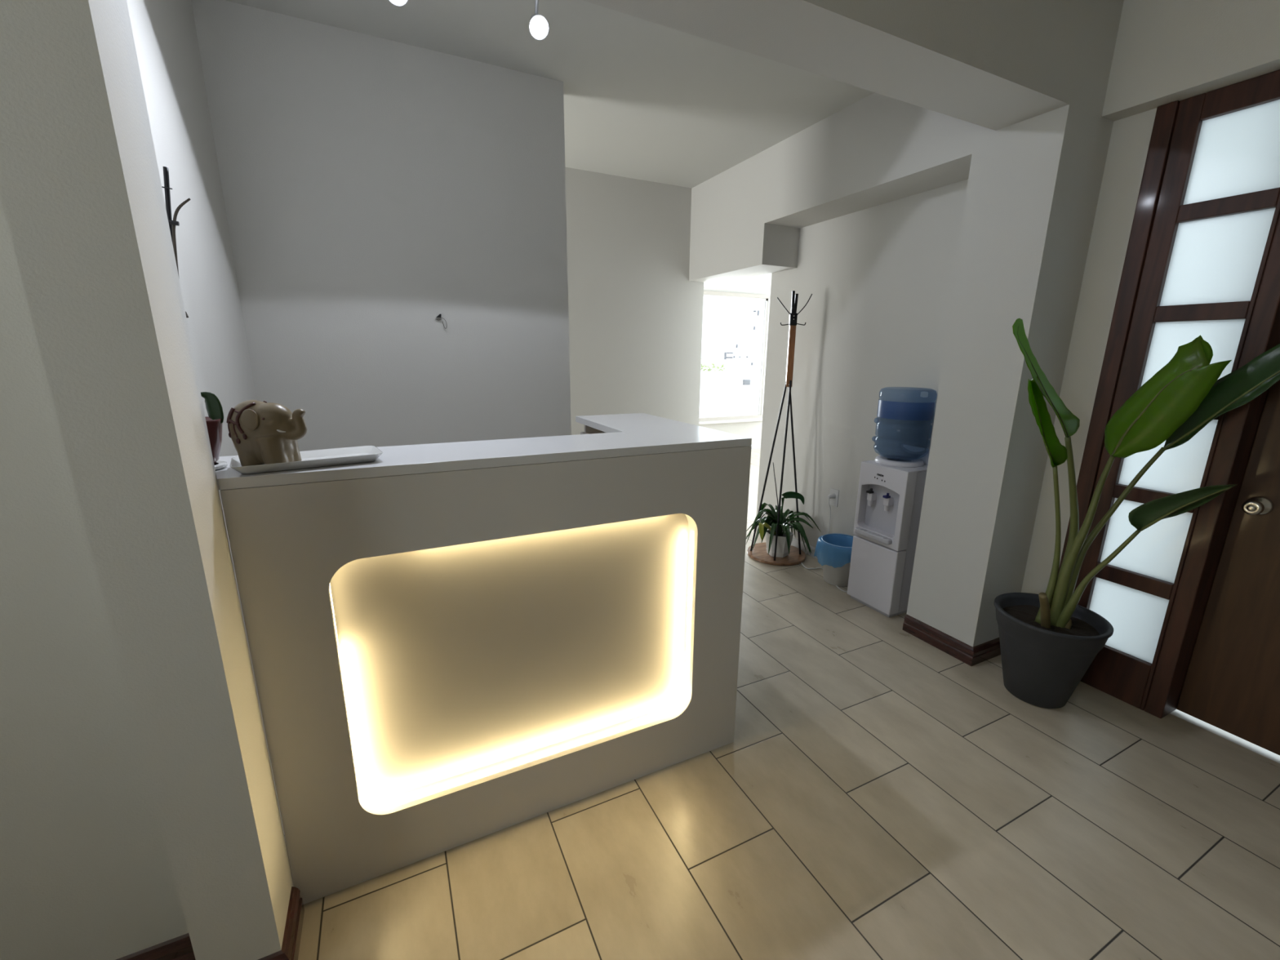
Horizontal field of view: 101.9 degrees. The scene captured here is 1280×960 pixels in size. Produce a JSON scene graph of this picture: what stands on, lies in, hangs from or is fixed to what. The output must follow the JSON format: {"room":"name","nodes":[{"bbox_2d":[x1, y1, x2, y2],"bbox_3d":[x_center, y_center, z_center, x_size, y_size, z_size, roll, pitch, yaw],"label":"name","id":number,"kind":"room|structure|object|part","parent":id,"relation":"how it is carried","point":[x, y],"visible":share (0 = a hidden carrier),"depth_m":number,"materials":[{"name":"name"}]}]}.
{"room":"lobby","nodes":[
{"label":"lobby","id":0,"kind":"room"},
{"bbox_2d":[0,196,188,959],"bbox_3d":[-1.946,-0.085,0.527,2.099,2.660,0.114,-6,15,-25],"label":"wall","id":1,"kind":"structure","parent":0,"point":[86,872],"depth_m":1.01,"materials":[{"name":"grey paint"}]},
{"bbox_2d":[115,886,304,959],"bbox_3d":[-1.829,1.184,0.761,2.248,0.086,0.175,-6,15,-25],"label":"baseboard","id":2,"kind":"structure","parent":1,"relation":"attached to","point":[180,948],"depth_m":1.19,"materials":[{"name":"brown wood"}]},
{"bbox_2d":[582,0,1088,130],"bbox_3d":[-0.702,-1.339,0.905,4.900,0.379,0.258,-6,15,-25],"label":"ceiling beam","id":3,"kind":"structure","parent":1,"relation":"attached to","point":[993,64],"depth_m":1.62,"materials":[{"name":"grey paint"}]},
{"bbox_2d":[0,0,293,959],"bbox_3d":[-0.893,-0.170,0.915,0.142,2.660,0.174,-6,15,-25],"label":"wall","id":4,"kind":"structure","parent":0,"point":[82,194],"depth_m":0.88,"materials":[{"name":"grey paint"}]},
{"bbox_2d":[126,0,267,746],"bbox_3d":[-1.400,-0.338,1.591,0.098,2.660,1.376,-6,15,-25],"label":"wall","id":5,"kind":"structure","parent":0,"point":[164,32],"depth_m":1.72,"materials":[{"name":"grey paint"}]},
{"bbox_2d":[191,0,571,451],"bbox_3d":[-1.661,-0.507,2.278,2.787,2.660,0.124,-6,15,-25],"label":"wall partition","id":6,"kind":"structure","parent":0,"point":[375,189],"depth_m":2.34,"materials":[{"name":"grey paint"}]},
{"bbox_2d":[435,314,447,328],"bbox_3d":[-0.953,-0.760,2.489,0.050,0.067,0.018,-6,15,-25],"label":"wall hook","id":7,"kind":"object","parent":6,"relation":"attached to","point":[439,315],"visible":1,"depth_m":2.48,"materials":[{"name":"black plastic"}]},
{"bbox_2d":[225,0,874,188],"bbox_3d":[1.621,-1.947,2.435,10.700,0.120,9.000,-6,15,-25],"label":"ceiling","id":8,"kind":"structure","parent":0,"point":[644,100],"depth_m":2.45,"materials":[{"name":"grey paint"}]},
{"bbox_2d":[388,0,408,6],"bbox_3d":[-0.773,-1.617,1.641,0.090,0.186,0.099,3,14,10],"label":"ceiling spotlight","id":9,"kind":"object","parent":8,"relation":"attached to","point":[396,2],"visible":1,"depth_m":1.68,"materials":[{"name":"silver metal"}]},
{"bbox_3d":[-0.776,-1.555,1.654,0.057,0.043,0.040,-6,15,-25],"label":"bulb","id":10,"kind":"part","parent":9,"relation":"part of","materials":[{"name":"white glass"}]},
{"bbox_2d":[528,0,549,40],"bbox_3d":[-0.353,-1.656,1.816,0.090,0.186,0.099,3,14,10],"label":"ceiling spotlight","id":11,"kind":"object","parent":8,"relation":"attached to","point":[539,27],"visible":1,"depth_m":1.83,"materials":[{"name":"white glass"}]},
{"bbox_3d":[-0.362,-1.680,1.823,0.012,0.112,0.048,-6,15,-25],"label":"stem","id":12,"kind":"part","parent":11,"relation":"part of","materials":[{"name":"silver metal"}]},
{"bbox_3d":[-0.356,-1.594,1.829,0.057,0.043,0.040,-6,15,-25],"label":"bulb","id":13,"kind":"part","parent":11,"relation":"part of","materials":[{"name":"white glass"}]},
{"bbox_2d":[564,167,703,435],"bbox_3d":[-1.450,-0.823,3.586,4.345,2.660,0.100,-6,15,-25],"label":"wall","id":14,"kind":"structure","parent":0,"point":[635,312],"depth_m":4.08,"materials":[{"name":"grey paint"}]},
{"bbox_2d":[698,273,771,444],"bbox_3d":[1.931,-1.797,7.725,5.655,2.660,0.100,-6,15,-25],"label":"wall window","id":15,"kind":"structure","parent":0,"point":[761,284],"depth_m":7.36,"materials":[{"name":"grey paint"}]},
{"bbox_2d":[698,290,770,424],"bbox_3d":[0.815,-1.653,7.104,2.440,1.775,0.130,-6,15,-25],"label":"window","id":16,"kind":"structure","parent":15,"relation":"attached to","point":[729,419],"depth_m":7.48,"materials":[{"name":"white"}]},
{"bbox_3d":[0.814,-0.802,7.296,2.440,0.030,0.100,-6,15,-25],"label":"sill","id":17,"kind":"part","parent":16,"relation":"part of","materials":[{"name":"white"}]},
{"bbox_2d":[751,444,760,449],"bbox_3d":[1.942,-0.526,7.980,5.440,0.070,0.012,-6,15,-25],"label":"baseboard","id":18,"kind":"structure","parent":15,"relation":"attached to","point":[754,446],"depth_m":7.89,"materials":[{"name":"grey"}]},
{"bbox_2d":[267,448,1279,959],"bbox_3d":[1.597,0.755,3.090,10.700,0.120,9.000,-6,15,-25],"label":"floor","id":19,"kind":"structure","parent":0,"point":[878,793],"depth_m":1.53,"materials":[{"name":"beige tile"}]},
{"bbox_2d":[215,413,751,904],"bbox_3d":[-0.509,0.406,1.798,1.533,1.131,0.782,-6,15,-25],"label":"reception desk","id":20,"kind":"object","parent":19,"relation":"on","point":[451,645],"visible":0.94,"depth_m":1.45,"materials":[{"name":"grey laminate"}]},
{"bbox_2d":[161,166,227,470],"bbox_3d":[-0.974,-0.319,1.085,0.116,0.607,0.104,8,16,28],"label":"potted orchid","id":21,"kind":"object","parent":20,"relation":"on","point":[215,420],"visible":0.37,"depth_m":1.13,"materials":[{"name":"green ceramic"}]},
{"bbox_3d":[-0.971,-0.083,1.139,0.104,0.100,0.104,-6,15,-25],"label":"pot","id":22,"kind":"part","parent":21,"relation":"part of","materials":[{"name":"glass"}]},
{"bbox_2d":[229,445,382,474],"bbox_3d":[-0.771,-0.048,1.216,0.294,0.021,0.140,-9,17,-35],"label":"serving tray","id":23,"kind":"object","parent":20,"relation":"on","point":[353,455],"visible":0.9,"depth_m":1.20,"materials":[{"name":"white ceramic"}]},
{"bbox_2d":[226,400,306,466],"bbox_3d":[-0.823,-0.102,1.156,0.182,0.150,0.092,2,14,7],"label":"elephant figurine","id":24,"kind":"object","parent":23,"relation":"on","point":[260,433],"visible":0.9,"depth_m":1.13,"materials":[{"name":"beige ceramic"}]},
{"bbox_2d":[215,413,751,489],"bbox_3d":[-0.504,-0.132,1.667,1.533,0.024,0.782,-6,15,-25],"label":"countertop","id":25,"kind":"structure","parent":20,"relation":"on","point":[633,433],"depth_m":1.43,"materials":[{"name":"white laminate"}]},
{"bbox_3d":[-0.121,0.277,2.398,0.263,1.106,0.018,-6,15,-25],"label":"panel","id":26,"kind":"part","parent":20,"relation":"part of","materials":[{"name":"grey laminate"}]},
{"bbox_2d":[746,290,812,565],"bbox_3d":[0.980,-0.331,3.504,0.406,1.785,0.406,-6,15,-25],"label":"coat rack","id":27,"kind":"object","parent":19,"relation":"on","point":[796,556],"visible":0.95,"depth_m":3.52,"materials":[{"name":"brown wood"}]},
{"bbox_3d":[0.883,-0.075,3.580,0.177,1.207,0.014,2,14,7],"label":"leg","id":28,"kind":"part","parent":27,"relation":"part of","materials":[{"name":"black metal"}]},
{"bbox_3d":[0.956,-0.052,3.487,0.015,1.207,0.166,6,15,21],"label":"leg","id":29,"kind":"part","parent":27,"relation":"part of","materials":[{"name":"black metal"}]},
{"bbox_2d":[746,462,821,557],"bbox_3d":[0.952,0.195,3.586,0.464,0.678,0.576,-6,15,-25],"label":"potted houseplant","id":30,"kind":"object","parent":27,"relation":"on","point":[784,539],"visible":0.92,"depth_m":3.57,"materials":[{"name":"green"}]},
{"bbox_3d":[0.974,0.445,3.658,0.186,0.160,0.190,-6,15,-25],"label":"pot","id":31,"kind":"part","parent":30,"relation":"part of","materials":[{"name":"white ceramic"}]},
{"bbox_3d":[1.061,-0.068,3.557,0.174,1.208,0.015,4,14,15],"label":"leg","id":32,"kind":"part","parent":27,"relation":"part of","materials":[{"name":"black metal"}]},
{"bbox_2d":[822,562,850,586],"bbox_3d":[1.260,0.511,3.266,0.252,0.266,0.252,-6,15,-25],"label":"waste bin","id":33,"kind":"object","parent":19,"relation":"on","point":[839,576],"visible":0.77,"depth_m":3.20,"materials":[{"name":"white plastic"}]},
{"bbox_2d":[813,533,853,568],"bbox_3d":[1.258,0.479,3.261,0.301,0.219,0.304,-6,15,-25],"label":"bag","id":34,"kind":"object","parent":33,"relation":"on","point":[833,549],"visible":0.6,"depth_m":3.19,"materials":[{"name":"blue plastic"}]},
{"bbox_2d":[847,443,929,617],"bbox_3d":[1.398,0.273,2.896,0.307,0.905,0.300,-6,15,-25],"label":"water dispenser","id":35,"kind":"object","parent":19,"relation":"on","point":[891,490],"visible":0.95,"depth_m":2.82,"materials":[{"name":"white plastic"}]},
{"bbox_2d":[866,488,876,506],"bbox_3d":[1.281,0.094,2.883,0.052,0.100,0.032,-6,15,-25],"label":"tap","id":36,"kind":"object","parent":35,"relation":"on","point":[872,494],"depth_m":2.88,"materials":[{"name":"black plastic"}]},
{"bbox_2d":[855,526,890,539],"bbox_3d":[1.294,0.288,2.854,0.070,0.002,0.214,-6,15,-25],"label":"grille","id":37,"kind":"object","parent":35,"relation":"attached to","point":[875,532],"depth_m":2.85,"materials":[{"name":"white plastic"}]},
{"bbox_2d":[854,527,892,544],"bbox_3d":[1.295,0.303,2.854,0.080,0.028,0.226,-6,15,-25],"label":"drip tray","id":38,"kind":"object","parent":35,"relation":"on","point":[878,535],"depth_m":2.84,"materials":[{"name":"grey plastic"}]},
{"bbox_3d":[1.320,0.524,2.916,0.074,0.366,0.295,-6,15,-25],"label":"door","id":39,"kind":"part","parent":35,"relation":"part of","materials":[{"name":"white plastic"}]},
{"bbox_2d":[882,493,893,511],"bbox_3d":[1.328,0.118,2.789,0.052,0.100,0.032,-6,15,-25],"label":"tap","id":40,"kind":"object","parent":35,"relation":"on","point":[888,501],"depth_m":2.78,"materials":[{"name":"blue plastic"}]},
{"bbox_3d":[1.448,-0.085,2.830,0.200,0.008,0.287,-6,15,-25],"label":"plate","id":41,"kind":"part","parent":35,"relation":"part of","materials":[{"name":"white plastic"}]},
{"bbox_3d":[1.529,-0.140,2.865,0.012,0.085,0.271,-6,15,-25],"label":"plate","id":42,"kind":"part","parent":35,"relation":"part of","materials":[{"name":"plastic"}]},
{"bbox_2d":[994,318,1279,708],"bbox_3d":[1.644,0.189,1.970,0.912,1.510,0.530,3,14,9],"label":"potted plant","id":43,"kind":"object","parent":19,"relation":"on","point":[1049,642],"visible":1,"depth_m":1.94,"materials":[{"name":"green plant"}]},
{"bbox_3d":[1.605,0.521,2.060,0.130,0.185,0.031,-9,16,-34],"label":"cut stem","id":44,"kind":"part","parent":43,"relation":"part of","materials":[{"name":"brown plant"}]},
{"bbox_3d":[1.633,0.270,2.060,0.126,0.667,0.039,-4,14,-16],"label":"stem","id":45,"kind":"part","parent":43,"relation":"part of","materials":[{"name":"green plant"}]},
{"bbox_3d":[1.678,0.725,2.168,0.386,0.374,0.386,-6,15,-25],"label":"pot","id":46,"kind":"part","parent":43,"relation":"part of","materials":[{"name":"grey plastic"}]},
{"bbox_3d":[1.672,0.215,2.049,0.186,0.786,0.049,-6,15,-25],"label":"stem","id":47,"kind":"part","parent":43,"relation":"part of","materials":[{"name":"green plant"}]},
{"bbox_3d":[1.723,0.581,2.095,0.028,0.043,0.029,-6,15,-25],"label":"cut stem","id":48,"kind":"part","parent":43,"relation":"part of","materials":[{"name":"green plant"}]},
{"bbox_3d":[1.721,0.249,2.043,0.101,0.711,0.048,2,14,7],"label":"stem","id":49,"kind":"part","parent":43,"relation":"part of","materials":[{"name":"green plant"}]},
{"bbox_3d":[1.742,0.390,1.997,0.042,0.467,0.187,-7,16,-29],"label":"stem","id":50,"kind":"part","parent":43,"relation":"part of","materials":[{"name":"green plant"}]},
{"bbox_3d":[1.796,0.235,2.018,0.225,0.756,0.064,5,14,17],"label":"stem","id":51,"kind":"part","parent":43,"relation":"part of","materials":[{"name":"green plant"}]},
{"bbox_2d":[755,107,1156,594],"bbox_3d":[2.291,-0.273,1.457,0.150,2.660,5.785,-6,15,-25],"label":"wall","id":52,"kind":"structure","parent":0,"point":[880,278],"depth_m":3.00,"materials":[{"name":"grey paint"}]},
{"bbox_2d":[688,92,976,286],"bbox_3d":[0.527,-1.984,4.263,0.300,0.688,4.634,-6,15,-25],"label":"ceiling beam","id":53,"kind":"structure","parent":52,"relation":"attached to","point":[747,220],"depth_m":2.99,"materials":[{"name":"grey paint"}]},
{"bbox_2d":[829,488,839,506],"bbox_3d":[1.280,0.117,3.458,0.034,0.116,0.072,-6,15,-25],"label":"wall socket","id":54,"kind":"object","parent":52,"relation":"attached to","point":[833,501],"visible":0.85,"depth_m":3.45,"materials":[{"name":"grey plastic"}]},
{"bbox_2d":[801,493,847,592],"bbox_3d":[1.228,0.371,3.352,0.238,0.497,0.602,-6,15,-25],"label":"power cable","id":55,"kind":"object","parent":54,"relation":"hanging from","point":[829,496],"visible":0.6,"depth_m":3.47,"materials":[{"name":"white plastic"}]},
{"bbox_2d":[756,524,1000,666],"bbox_3d":[1.271,0.602,3.272,0.331,0.086,2.092,-6,15,-25],"label":"baseboard","id":56,"kind":"structure","parent":52,"relation":"attached to","point":[971,655],"depth_m":2.49,"materials":[{"name":"brown wood"}]},
{"bbox_2d":[1057,69,1279,710],"bbox_3d":[1.984,-0.215,2.010,0.064,2.280,0.378,-6,15,-25],"label":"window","id":57,"kind":"structure","parent":52,"relation":"in","point":[1207,211],"depth_m":1.93,"materials":[{"name":"brown wood"}]},
{"bbox_3d":[2.008,0.573,2.152,0.006,0.294,0.249,-6,15,-25],"label":"pane","id":58,"kind":"part","parent":57,"relation":"part of","materials":[{"name":"white glass"}]},
{"bbox_3d":[2.011,0.234,2.070,0.006,0.295,0.249,-6,15,-25],"label":"pane","id":59,"kind":"part","parent":57,"relation":"part of","materials":[{"name":"white glass"}]},
{"bbox_3d":[2.014,-0.100,1.989,0.006,0.298,0.249,-6,15,-25],"label":"pane","id":60,"kind":"part","parent":57,"relation":"part of","materials":[{"name":"white glass"}]},
{"bbox_3d":[2.017,-0.435,1.908,0.006,0.296,0.249,-6,15,-25],"label":"pane","id":61,"kind":"part","parent":57,"relation":"part of","materials":[{"name":"white glass"}]},
{"bbox_3d":[2.020,-0.770,1.826,0.006,0.297,0.249,-6,15,-25],"label":"pane","id":62,"kind":"part","parent":57,"relation":"part of","materials":[{"name":"white glass"}]},
{"bbox_3d":[2.023,-1.098,1.747,0.006,0.280,0.249,-6,15,-25],"label":"pane","id":63,"kind":"part","parent":57,"relation":"part of","materials":[{"name":"white glass"}]},
{"bbox_2d":[1102,0,1279,121],"bbox_3d":[2.719,-1.169,0.325,0.276,0.379,3.820,-6,15,-25],"label":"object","id":64,"kind":"structure","parent":52,"relation":"attached to","point":[1166,51],"depth_m":1.77,"materials":[{"name":"grey paint"}]},
{"bbox_2d":[1144,214,1279,718],"bbox_3d":[2.370,-0.061,1.391,0.175,2.280,1.108,-6,15,-25],"label":"trim","id":65,"kind":"structure","parent":52,"relation":"attached to","point":[1240,424],"depth_m":1.88,"materials":[{"name":"brown wood"}]},
{"bbox_2d":[1176,379,1279,755],"bbox_3d":[2.383,-0.035,1.410,0.120,2.208,0.986,-6,15,-25],"label":"door","id":66,"kind":"structure","parent":52,"relation":"in","point":[1232,682],"depth_m":1.90,"materials":[{"name":"brown wood"}]},
{"bbox_3d":[2.174,0.095,1.836,0.076,0.068,0.068,-6,15,-25],"label":"knob","id":67,"kind":"part","parent":66,"relation":"part of","materials":[{"name":"silver metal"}]},
{"bbox_2d":[906,0,1124,646],"bbox_3d":[1.675,-0.496,2.354,0.450,2.660,0.346,-6,15,-25],"label":"pillar","id":68,"kind":"structure","parent":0,"point":[1034,184],"depth_m":2.20,"materials":[{"name":"grey paint"}]},
{"label":"outside","id":69,"kind":"structure","parent":0,"visible":0},
{"bbox_3d":[-5.417,-4.102,23.920,36.000,0.380,35.600,-6,15,-25],"label":"ground","id":70,"kind":"structure","parent":69,"visible":0},
{"bbox_2d":[700,358,735,371],"bbox_3d":[1.769,-2.404,13.957,1.748,1.712,1.072,-6,15,-25],"label":"bush","id":71,"kind":"object","parent":70,"relation":"on","point":[713,366],"visible":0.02,"depth_m":13.79,"materials":[{"name":"green plant"}]},
{"bbox_2d":[699,370,759,417],"bbox_3d":[3.915,-2.196,14.061,20.000,1.484,0.200,-6,15,-25],"label":"wall","id":72,"kind":"structure","parent":70,"relation":"on","point":[722,393],"depth_m":13.11,"materials":[{"name":"white paint"}]},
{"bbox_2d":[742,379,750,385],"bbox_3d":[2.712,-2.487,13.226,0.180,0.133,0.080,-6,15,-25],"label":"utility box","id":73,"kind":"object","parent":72,"relation":"attached to","point":[745,382],"visible":1,"depth_m":13.19,"materials":[{"name":"grey"}]},
{"bbox_2d":[701,297,764,371],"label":"window","id":74,"kind":"structure","parent":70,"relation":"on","point":[732,329],"depth_m":25.64,"materials":[{"name":"white"}]},
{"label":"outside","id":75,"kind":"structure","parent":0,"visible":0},
{"bbox_2d":[1169,709,1279,763],"bbox_3d":[5.149,0.882,2.782,6.000,0.120,6.100,-6,15,-25],"label":"ground porch","id":76,"kind":"structure","parent":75,"point":[1206,726],"depth_m":2.00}
]}

